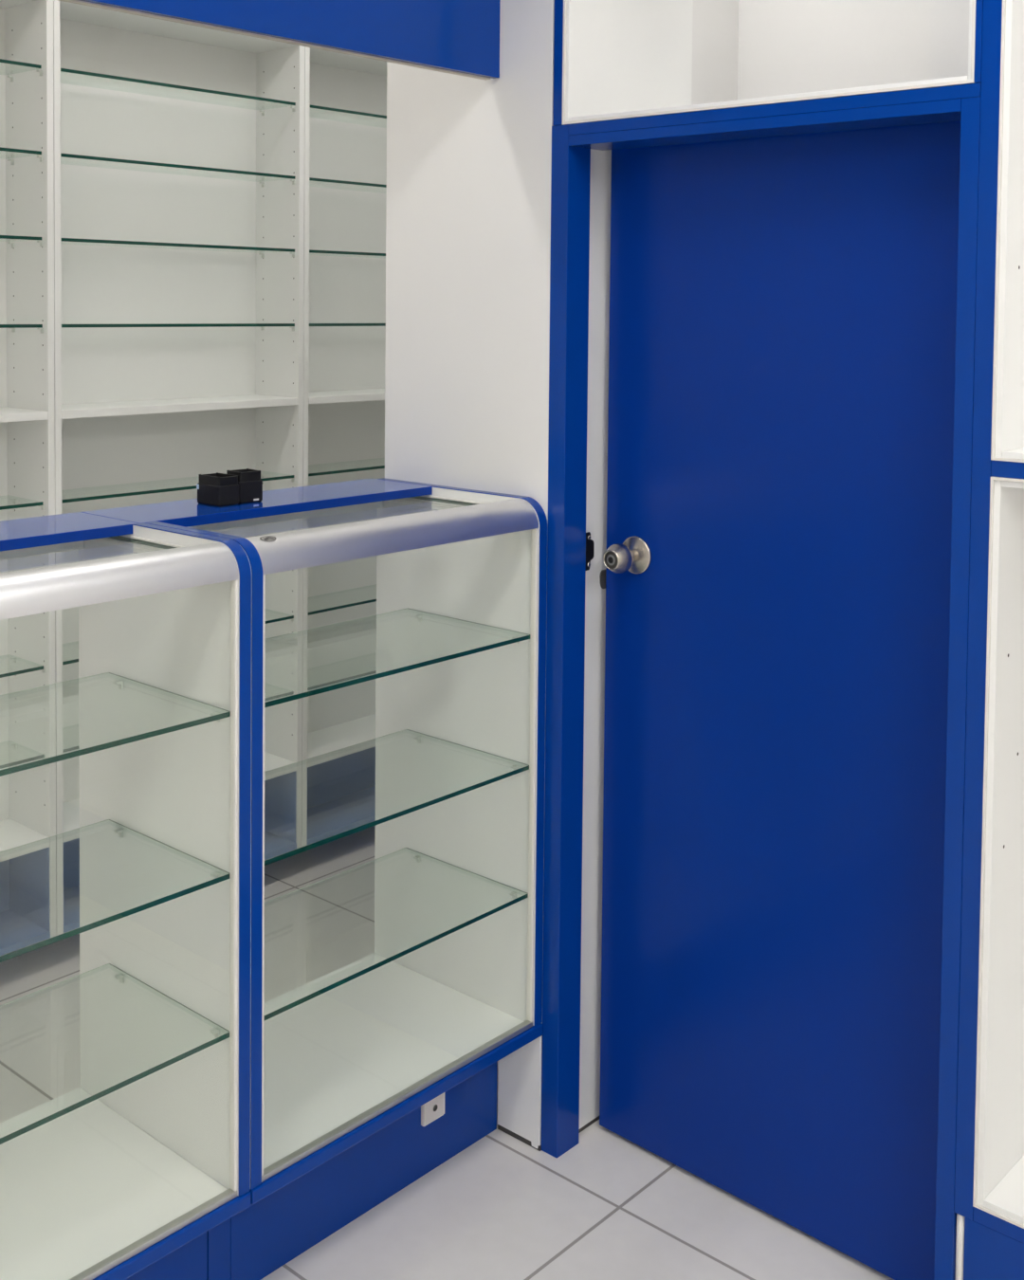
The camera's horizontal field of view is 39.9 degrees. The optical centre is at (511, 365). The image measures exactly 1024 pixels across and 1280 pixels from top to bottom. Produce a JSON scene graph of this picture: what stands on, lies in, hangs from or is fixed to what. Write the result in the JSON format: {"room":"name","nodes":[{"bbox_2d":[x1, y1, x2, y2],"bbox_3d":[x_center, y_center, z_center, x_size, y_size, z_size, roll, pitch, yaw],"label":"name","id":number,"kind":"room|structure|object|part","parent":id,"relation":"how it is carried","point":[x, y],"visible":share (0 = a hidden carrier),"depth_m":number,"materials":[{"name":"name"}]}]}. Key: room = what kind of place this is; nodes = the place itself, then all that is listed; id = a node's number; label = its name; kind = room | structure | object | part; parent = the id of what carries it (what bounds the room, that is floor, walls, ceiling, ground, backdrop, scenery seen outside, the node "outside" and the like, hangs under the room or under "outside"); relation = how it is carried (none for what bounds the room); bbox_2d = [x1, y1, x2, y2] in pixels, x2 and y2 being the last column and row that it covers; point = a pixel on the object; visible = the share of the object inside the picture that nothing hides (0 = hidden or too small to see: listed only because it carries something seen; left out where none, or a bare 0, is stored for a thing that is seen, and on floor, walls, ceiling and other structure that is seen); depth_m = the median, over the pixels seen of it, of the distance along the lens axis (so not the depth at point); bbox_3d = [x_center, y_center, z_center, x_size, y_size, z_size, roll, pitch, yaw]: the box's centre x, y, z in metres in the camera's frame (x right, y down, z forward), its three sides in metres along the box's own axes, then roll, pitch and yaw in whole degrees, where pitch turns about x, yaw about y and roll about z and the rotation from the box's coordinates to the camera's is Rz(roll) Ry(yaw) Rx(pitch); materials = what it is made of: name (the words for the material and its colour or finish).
{"room":"pharmacy","nodes":[
{"label":"pharmacy","id":0,"kind":"room"},
{"bbox_2d":[0,820,894,1279],"bbox_3d":[-0.066,1.593,0.914,6.000,0.060,6.000,3,3,42],"label":"floor","id":1,"kind":"structure","parent":0,"point":[502,1207],"depth_m":2.54,"materials":[{"name":"grey tile"}]},
{"bbox_2d":[0,0,56,955],"bbox_3d":[-1.405,0.147,3.108,0.200,2.620,0.756,3,3,42],"label":"shelving unit","id":2,"kind":"object","parent":1,"relation":"on","point":[27,718],"visible":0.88,"depth_m":3.37,"materials":[{"name":"white laminate"}]},
{"bbox_3d":[-1.475,0.102,3.168,0.012,2.537,0.722,3,3,42],"label":"panel","id":3,"kind":"part","parent":2,"relation":"part of","materials":[{"name":"white laminate"}]},
{"bbox_3d":[-1.391,-0.856,3.062,0.188,0.018,0.722,3,3,42],"label":"panel","id":4,"kind":"part","parent":2,"relation":"part of","materials":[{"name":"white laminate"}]},
{"bbox_3d":[-1.390,-0.289,3.072,0.159,0.008,0.708,3,3,42],"label":"glass shelf","id":5,"kind":"part","parent":2,"relation":"part of","materials":[{"name":"clear glass"}]},
{"bbox_3d":[-1.388,-0.487,3.064,0.159,0.008,0.708,3,3,42],"label":"glass shelf","id":6,"kind":"part","parent":2,"relation":"part of","materials":[{"name":"clear glass"}]},
{"bbox_3d":[-1.386,-0.686,3.056,0.159,0.008,0.708,3,3,42],"label":"glass shelf","id":7,"kind":"part","parent":2,"relation":"part of","materials":[{"name":"clear glass"}]},
{"bbox_3d":[-1.392,-0.086,3.081,0.159,0.008,0.708,3,3,42],"label":"glass shelf","id":8,"kind":"part","parent":2,"relation":"part of","materials":[{"name":"clear glass"}]},
{"bbox_3d":[-1.400,0.719,3.115,0.159,0.008,0.708,3,3,42],"label":"glass shelf","id":9,"kind":"part","parent":2,"relation":"part of","materials":[{"name":"clear glass"}]},
{"bbox_3d":[-1.396,0.331,3.098,0.159,0.008,0.708,3,3,42],"label":"glass shelf","id":10,"kind":"part","parent":2,"relation":"part of","materials":[{"name":"clear glass"}]},
{"bbox_3d":[-1.402,0.931,3.123,0.159,0.008,0.708,3,3,42],"label":"glass shelf","id":11,"kind":"part","parent":2,"relation":"part of","materials":[{"name":"clear glass"}]},
{"bbox_3d":[-1.400,0.124,3.103,0.188,0.020,0.722,3,3,42],"label":"fixed shelf","id":12,"kind":"part","parent":2,"relation":"part of","materials":[{"name":"white laminate"}]},
{"bbox_3d":[-1.410,1.141,3.145,0.188,0.023,0.722,3,3,42],"label":"fixed shelf","id":13,"kind":"part","parent":2,"relation":"part of","materials":[{"name":"white laminate"}]},
{"bbox_2d":[0,512,251,1279],"bbox_3d":[-0.793,0.887,2.030,0.460,1.242,0.685,3,3,42],"label":"display counter","id":14,"kind":"object","parent":1,"relation":"on","point":[108,1178],"depth_m":2.20,"materials":[{"name":"white laminate"}]},
{"bbox_3d":[-0.942,0.297,2.142,0.018,0.040,0.642,3,3,42],"label":"rail","id":15,"kind":"part","parent":14,"relation":"part of","materials":[{"name":"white laminate"}]},
{"bbox_3d":[-0.799,1.268,2.047,0.424,0.018,0.642,3,3,42],"label":"panel","id":16,"kind":"part","parent":14,"relation":"part of","materials":[{"name":"white laminate"}]},
{"bbox_2d":[0,963,229,1144],"bbox_3d":[-0.760,1.015,2.004,0.329,0.008,0.636,3,3,42],"label":"glass shelf","id":17,"kind":"object","parent":14,"relation":"attached to","point":[185,1006],"depth_m":2.20,"materials":[{"name":"clear glass"}]},
{"bbox_2d":[0,819,229,962],"bbox_3d":[-0.758,0.771,1.994,0.329,0.008,0.636,3,3,42],"label":"glass shelf","id":18,"kind":"object","parent":14,"relation":"attached to","point":[209,864],"depth_m":2.19,"materials":[{"name":"clear glass"}]},
{"bbox_2d":[0,672,230,776],"bbox_3d":[-0.756,0.525,1.984,0.329,0.008,0.636,3,3,42],"label":"glass shelf","id":19,"kind":"object","parent":14,"relation":"attached to","point":[211,706],"depth_m":2.18,"materials":[{"name":"clear glass"}]},
{"bbox_3d":[-0.640,0.301,1.874,0.053,0.049,0.642,3,3,42],"label":"nose trim","id":20,"kind":"part","parent":14,"relation":"part of","materials":[{"name":"metal"}]},
{"bbox_3d":[-0.790,0.293,2.008,0.382,0.006,0.640,3,3,42],"label":"pane","id":21,"kind":"part","parent":14,"relation":"part of","materials":[{"name":"clear glass"}]},
{"bbox_3d":[-0.569,0.879,2.275,0.440,1.239,0.021,3,3,42],"label":"panel","id":22,"kind":"part","parent":14,"relation":"part of","materials":[{"name":"white laminate"}]},
{"bbox_3d":[-0.714,1.397,1.976,0.016,0.229,0.684,3,3,42],"label":"kick panel","id":23,"kind":"part","parent":14,"relation":"part of","materials":[{"name":"blue laminate"}]},
{"bbox_3d":[-0.632,1.280,1.900,0.020,0.023,0.684,3,3,42],"label":"rail","id":24,"kind":"part","parent":14,"relation":"part of","materials":[{"name":"blue laminate"}]},
{"bbox_2d":[53,0,304,934],"bbox_3d":[-0.902,0.128,3.674,0.200,2.620,0.756,3,3,42],"label":"shelving unit","id":25,"kind":"object","parent":1,"relation":"on","point":[178,149],"visible":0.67,"depth_m":3.77,"materials":[{"name":"white laminate"}]},
{"bbox_3d":[-1.144,0.096,3.394,0.192,2.537,0.017,3,3,42],"label":"panel","id":26,"kind":"part","parent":25,"relation":"part of","materials":[{"name":"white laminate"}]},
{"bbox_3d":[-0.972,0.083,3.735,0.012,2.537,0.721,3,3,42],"label":"panel","id":27,"kind":"part","parent":25,"relation":"part of","materials":[{"name":"white laminate"}]},
{"bbox_3d":[-0.887,-0.308,3.639,0.159,0.008,0.708,3,3,42],"label":"glass shelf","id":28,"kind":"part","parent":25,"relation":"part of","materials":[{"name":"clear glass"}]},
{"bbox_3d":[-0.888,-0.875,3.628,0.188,0.018,0.721,3,3,42],"label":"panel","id":29,"kind":"part","parent":25,"relation":"part of","materials":[{"name":"white laminate"}]},
{"bbox_3d":[-0.897,0.701,3.681,0.159,0.008,0.708,3,3,42],"label":"glass shelf","id":30,"kind":"part","parent":25,"relation":"part of","materials":[{"name":"clear glass"}]},
{"bbox_3d":[-0.893,0.312,3.664,0.159,0.008,0.708,3,3,42],"label":"glass shelf","id":31,"kind":"part","parent":25,"relation":"part of","materials":[{"name":"clear glass"}]},
{"bbox_3d":[-0.889,-0.105,3.647,0.159,0.008,0.708,3,3,42],"label":"glass shelf","id":32,"kind":"part","parent":25,"relation":"part of","materials":[{"name":"clear glass"}]},
{"bbox_3d":[-0.885,-0.506,3.631,0.159,0.008,0.708,3,3,42],"label":"glass shelf","id":33,"kind":"part","parent":25,"relation":"part of","materials":[{"name":"clear glass"}]},
{"bbox_3d":[-0.883,-0.705,3.622,0.159,0.008,0.708,3,3,42],"label":"glass shelf","id":34,"kind":"part","parent":25,"relation":"part of","materials":[{"name":"clear glass"}]},
{"bbox_3d":[-0.899,0.912,3.690,0.159,0.008,0.708,3,3,42],"label":"glass shelf","id":35,"kind":"part","parent":25,"relation":"part of","materials":[{"name":"clear glass"}]},
{"bbox_3d":[-0.907,1.122,3.711,0.188,0.023,0.721,3,3,42],"label":"fixed shelf","id":36,"kind":"part","parent":25,"relation":"part of","materials":[{"name":"white laminate"}]},
{"bbox_3d":[-0.897,0.105,3.669,0.188,0.020,0.721,3,3,42],"label":"fixed shelf","id":37,"kind":"part","parent":25,"relation":"part of","materials":[{"name":"white laminate"}]},
{"bbox_3d":[-0.653,0.078,3.946,0.192,2.537,0.017,3,3,42],"label":"panel","id":38,"kind":"part","parent":25,"relation":"part of","materials":[{"name":"white laminate"}]},
{"bbox_2d":[82,477,547,1279],"bbox_3d":[-0.340,0.871,2.540,0.460,1.242,0.696,3,3,42],"label":"display counter","id":39,"kind":"object","parent":1,"relation":"on","point":[344,1063],"depth_m":2.66,"materials":[{"name":"white laminate"}]},
{"bbox_2d":[196,472,238,507],"bbox_3d":[-0.525,0.221,2.515,0.067,0.053,0.047,3,3,42],"label":"box","id":40,"kind":"object","parent":39,"relation":"on","point":[214,489],"visible":1,"depth_m":2.50,"materials":[{"name":"black plastic"}]},
{"bbox_2d":[226,468,262,503],"bbox_3d":[-0.485,0.218,2.551,0.050,0.057,0.051,-2,3,-43],"label":"box","id":41,"kind":"object","parent":39,"relation":"on","point":[249,482],"visible":0.79,"depth_m":2.53,"materials":[{"name":"black plastic"}]},
{"bbox_3d":[-0.554,0.879,2.292,0.440,1.239,0.021,3,3,42],"label":"panel","id":42,"kind":"part","parent":39,"relation":"part of","materials":[{"name":"blue laminate"}]},
{"bbox_3d":[-0.485,0.280,2.656,0.018,0.040,0.643,3,3,42],"label":"rail","id":43,"kind":"part","parent":39,"relation":"part of","materials":[{"name":"white laminate"}]},
{"bbox_3d":[-0.245,1.379,2.504,0.016,0.229,0.637,3,3,42],"label":"kick panel","id":44,"kind":"part","parent":39,"relation":"part of","materials":[{"name":"blue laminate"}]},
{"bbox_3d":[-0.183,0.284,2.388,0.053,0.049,0.643,3,3,42],"label":"nose trim","id":45,"kind":"part","parent":39,"relation":"part of","materials":[{"name":"metal"}]},
{"bbox_3d":[-0.343,1.251,2.561,0.424,0.018,0.643,3,3,42],"label":"panel","id":46,"kind":"part","parent":39,"relation":"part of","materials":[{"name":"white laminate"}]},
{"bbox_3d":[-0.176,1.263,2.413,0.020,0.023,0.686,3,3,42],"label":"rail","id":47,"kind":"part","parent":39,"relation":"part of","materials":[{"name":"blue laminate"}]},
{"bbox_2d":[264,847,527,1020],"bbox_3d":[-0.304,0.998,2.518,0.329,0.008,0.638,3,3,42],"label":"glass shelf","id":48,"kind":"object","parent":39,"relation":"attached to","point":[502,884],"depth_m":2.71,"materials":[{"name":"clear glass"}]},
{"bbox_2d":[264,729,529,865],"bbox_3d":[-0.302,0.754,2.507,0.329,0.008,0.638,3,3,42],"label":"glass shelf","id":49,"kind":"object","parent":39,"relation":"attached to","point":[513,761],"depth_m":2.70,"materials":[{"name":"clear glass"}]},
{"bbox_2d":[264,607,530,707],"bbox_3d":[-0.299,0.508,2.497,0.329,0.008,0.638,3,3,42],"label":"glass shelf","id":50,"kind":"object","parent":39,"relation":"attached to","point":[509,631],"depth_m":2.69,"materials":[{"name":"clear glass"}]},
{"bbox_2d":[420,1092,444,1126],"bbox_3d":[-0.145,1.339,2.596,0.010,0.105,0.055,3,3,42],"label":"cover plate","id":51,"kind":"object","parent":39,"relation":"attached to","point":[433,1109],"visible":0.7,"depth_m":2.59,"materials":[{"name":"white plastic"}]},
{"bbox_3d":[-0.334,0.276,2.521,0.382,0.006,0.642,3,3,42],"label":"pane","id":52,"kind":"part","parent":39,"relation":"part of","materials":[{"name":"clear glass"}]},
{"bbox_3d":[-0.112,0.862,2.789,0.440,1.239,0.021,3,3,42],"label":"panel","id":53,"kind":"part","parent":39,"relation":"part of","materials":[{"name":"white laminate"}]},
{"bbox_2d":[301,46,386,846],"bbox_3d":[-0.399,0.110,4.240,0.200,2.620,0.756,3,3,42],"label":"shelving unit","id":54,"kind":"object","parent":1,"relation":"on","point":[345,95],"visible":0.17,"depth_m":4.23,"materials":[{"name":"white laminate"}]},
{"bbox_3d":[-0.641,0.077,3.960,0.192,2.537,0.017,3,3,42],"label":"panel","id":55,"kind":"part","parent":54,"relation":"part of","materials":[{"name":"white laminate"}]},
{"bbox_3d":[-0.404,1.103,4.277,0.188,0.023,0.721,3,3,42],"label":"fixed shelf","id":56,"kind":"part","parent":54,"relation":"part of","materials":[{"name":"white laminate"}]},
{"bbox_3d":[-0.396,0.894,4.256,0.159,0.008,0.708,3,3,42],"label":"glass shelf","id":57,"kind":"part","parent":54,"relation":"part of","materials":[{"name":"clear glass"}]},
{"bbox_3d":[-0.394,0.682,4.247,0.159,0.008,0.708,3,3,42],"label":"glass shelf","id":58,"kind":"part","parent":54,"relation":"part of","materials":[{"name":"clear glass"}]},
{"bbox_3d":[-0.390,0.293,4.231,0.159,0.008,0.708,3,3,42],"label":"glass shelf","id":59,"kind":"part","parent":54,"relation":"part of","materials":[{"name":"clear glass"}]},
{"bbox_3d":[-0.394,0.087,4.235,0.188,0.020,0.721,3,3,42],"label":"fixed shelf","id":60,"kind":"part","parent":54,"relation":"part of","materials":[{"name":"white laminate"}]},
{"bbox_3d":[-0.386,-0.123,4.213,0.159,0.008,0.708,3,3,42],"label":"glass shelf","id":61,"kind":"part","parent":54,"relation":"part of","materials":[{"name":"clear glass"}]},
{"bbox_3d":[-0.384,-0.327,4.205,0.159,0.008,0.708,3,3,42],"label":"glass shelf","id":62,"kind":"part","parent":54,"relation":"part of","materials":[{"name":"clear glass"}]},
{"bbox_3d":[-0.382,-0.525,4.197,0.159,0.008,0.708,3,3,42],"label":"glass shelf","id":63,"kind":"part","parent":54,"relation":"part of","materials":[{"name":"clear glass"}]},
{"bbox_3d":[-0.385,-0.893,4.194,0.188,0.018,0.721,3,3,42],"label":"panel","id":64,"kind":"part","parent":54,"relation":"part of","materials":[{"name":"white laminate"}]},
{"bbox_3d":[-0.380,-0.724,4.188,0.159,0.008,0.708,3,3,42],"label":"glass shelf","id":65,"kind":"part","parent":54,"relation":"part of","materials":[{"name":"clear glass"}]},
{"bbox_2d":[954,0,1023,1279],"bbox_3d":[1.129,0.221,1.927,0.878,2.620,0.375,3,3,42],"label":"display cabinet","id":66,"kind":"object","parent":1,"relation":"on","point":[989,1182],"visible":1,"depth_m":2.08,"materials":[{"name":"blue laminate"}]},
{"bbox_3d":[1.002,1.399,1.845,0.850,0.211,0.019,3,3,42],"label":"drawer","id":67,"kind":"part","parent":66,"relation":"part of","materials":[{"name":"blue laminate"}]},
{"bbox_3d":[1.007,0.724,1.804,0.836,1.094,0.004,3,3,42],"label":"edge trim","id":68,"kind":"part","parent":66,"relation":"part of","materials":[{"name":"white laminate"}]},
{"bbox_3d":[1.012,1.281,1.839,0.835,0.023,0.031,3,3,42],"label":"rail","id":69,"kind":"part","parent":66,"relation":"part of","materials":[{"name":"blue laminate"}]},
{"bbox_3d":[1.019,-0.455,1.755,0.836,1.217,0.004,3,3,42],"label":"edge trim","id":70,"kind":"part","parent":66,"relation":"part of","materials":[{"name":"laminate"}]},
{"bbox_3d":[1.023,0.165,1.792,0.835,0.024,0.031,3,3,42],"label":"rail","id":71,"kind":"part","parent":66,"relation":"part of","materials":[{"name":"blue laminate"}]},
{"bbox_2d":[384,0,554,1134],"bbox_3d":[-0.030,0.032,2.837,0.442,2.900,0.200,3,3,42],"label":"wall","id":72,"kind":"structure","parent":0,"point":[469,159],"depth_m":2.74,"materials":[{"name":"white paint"}]},
{"bbox_2d":[540,82,981,1279],"bbox_3d":[0.457,0.523,2.460,0.821,1.960,0.261,3,3,42],"label":"door","id":73,"kind":"structure","parent":72,"relation":"in","point":[762,318],"depth_m":2.45,"materials":[{"name":"blue laminate"}]},
{"bbox_3d":[0.147,0.354,2.687,0.002,0.073,0.028,3,3,42],"label":"strike plate","id":74,"kind":"part","parent":73,"relation":"part of","materials":[{"name":"metal"}]},
{"bbox_3d":[0.180,0.414,2.728,0.002,0.037,0.034,3,3,42],"label":"latch plate","id":75,"kind":"part","parent":73,"relation":"part of","materials":[{"name":"grey metal"}]},
{"bbox_3d":[0.203,0.357,2.612,0.055,0.055,0.066,3,3,43],"label":"knob","id":76,"kind":"part","parent":73,"relation":"part of","materials":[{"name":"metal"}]},
{"bbox_2d":[552,0,983,125],"bbox_3d":[0.514,-0.775,2.457,0.812,0.686,0.398,3,3,42],"label":"niche","id":77,"kind":"object","parent":72,"relation":"attached to","point":[613,59],"visible":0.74,"depth_m":2.64,"materials":[{"name":"white laminate"}]},
{"bbox_3d":[0.232,-0.788,2.710,0.011,0.686,0.394,3,3,42],"label":"panel","id":78,"kind":"part","parent":77,"relation":"part of","materials":[{"name":"white laminate"}]},
{"bbox_3d":[0.517,-0.438,2.469,0.757,0.012,0.394,3,3,42],"label":"panel","id":79,"kind":"part","parent":77,"relation":"part of","materials":[{"name":"white laminate"}]},
{"bbox_3d":[0.807,-0.761,2.200,0.011,0.686,0.394,3,3,42],"label":"panel","id":80,"kind":"part","parent":77,"relation":"part of","materials":[{"name":"white laminate"}]},
{"bbox_2d":[691,0,969,105],"bbox_3d":[0.990,0.040,2.868,1.920,2.900,1.200,3,3,42],"label":"wall","id":81,"kind":"structure","parent":0,"point":[742,49],"depth_m":3.56,"materials":[{"name":"white paint"}]},
{"bbox_3d":[-0.037,-1.365,0.791,6.000,0.060,6.000,3,3,42],"label":"ceiling","id":82,"kind":"structure","parent":0,"visible":0},
{"bbox_2d":[57,0,500,80],"bbox_3d":[-0.892,-0.945,1.697,0.029,0.868,2.598,3,3,42],"label":"valance","id":83,"kind":"object","parent":82,"relation":"hanging from","point":[456,37],"visible":1,"depth_m":2.42,"materials":[{"name":"blue laminate"}]}
]}

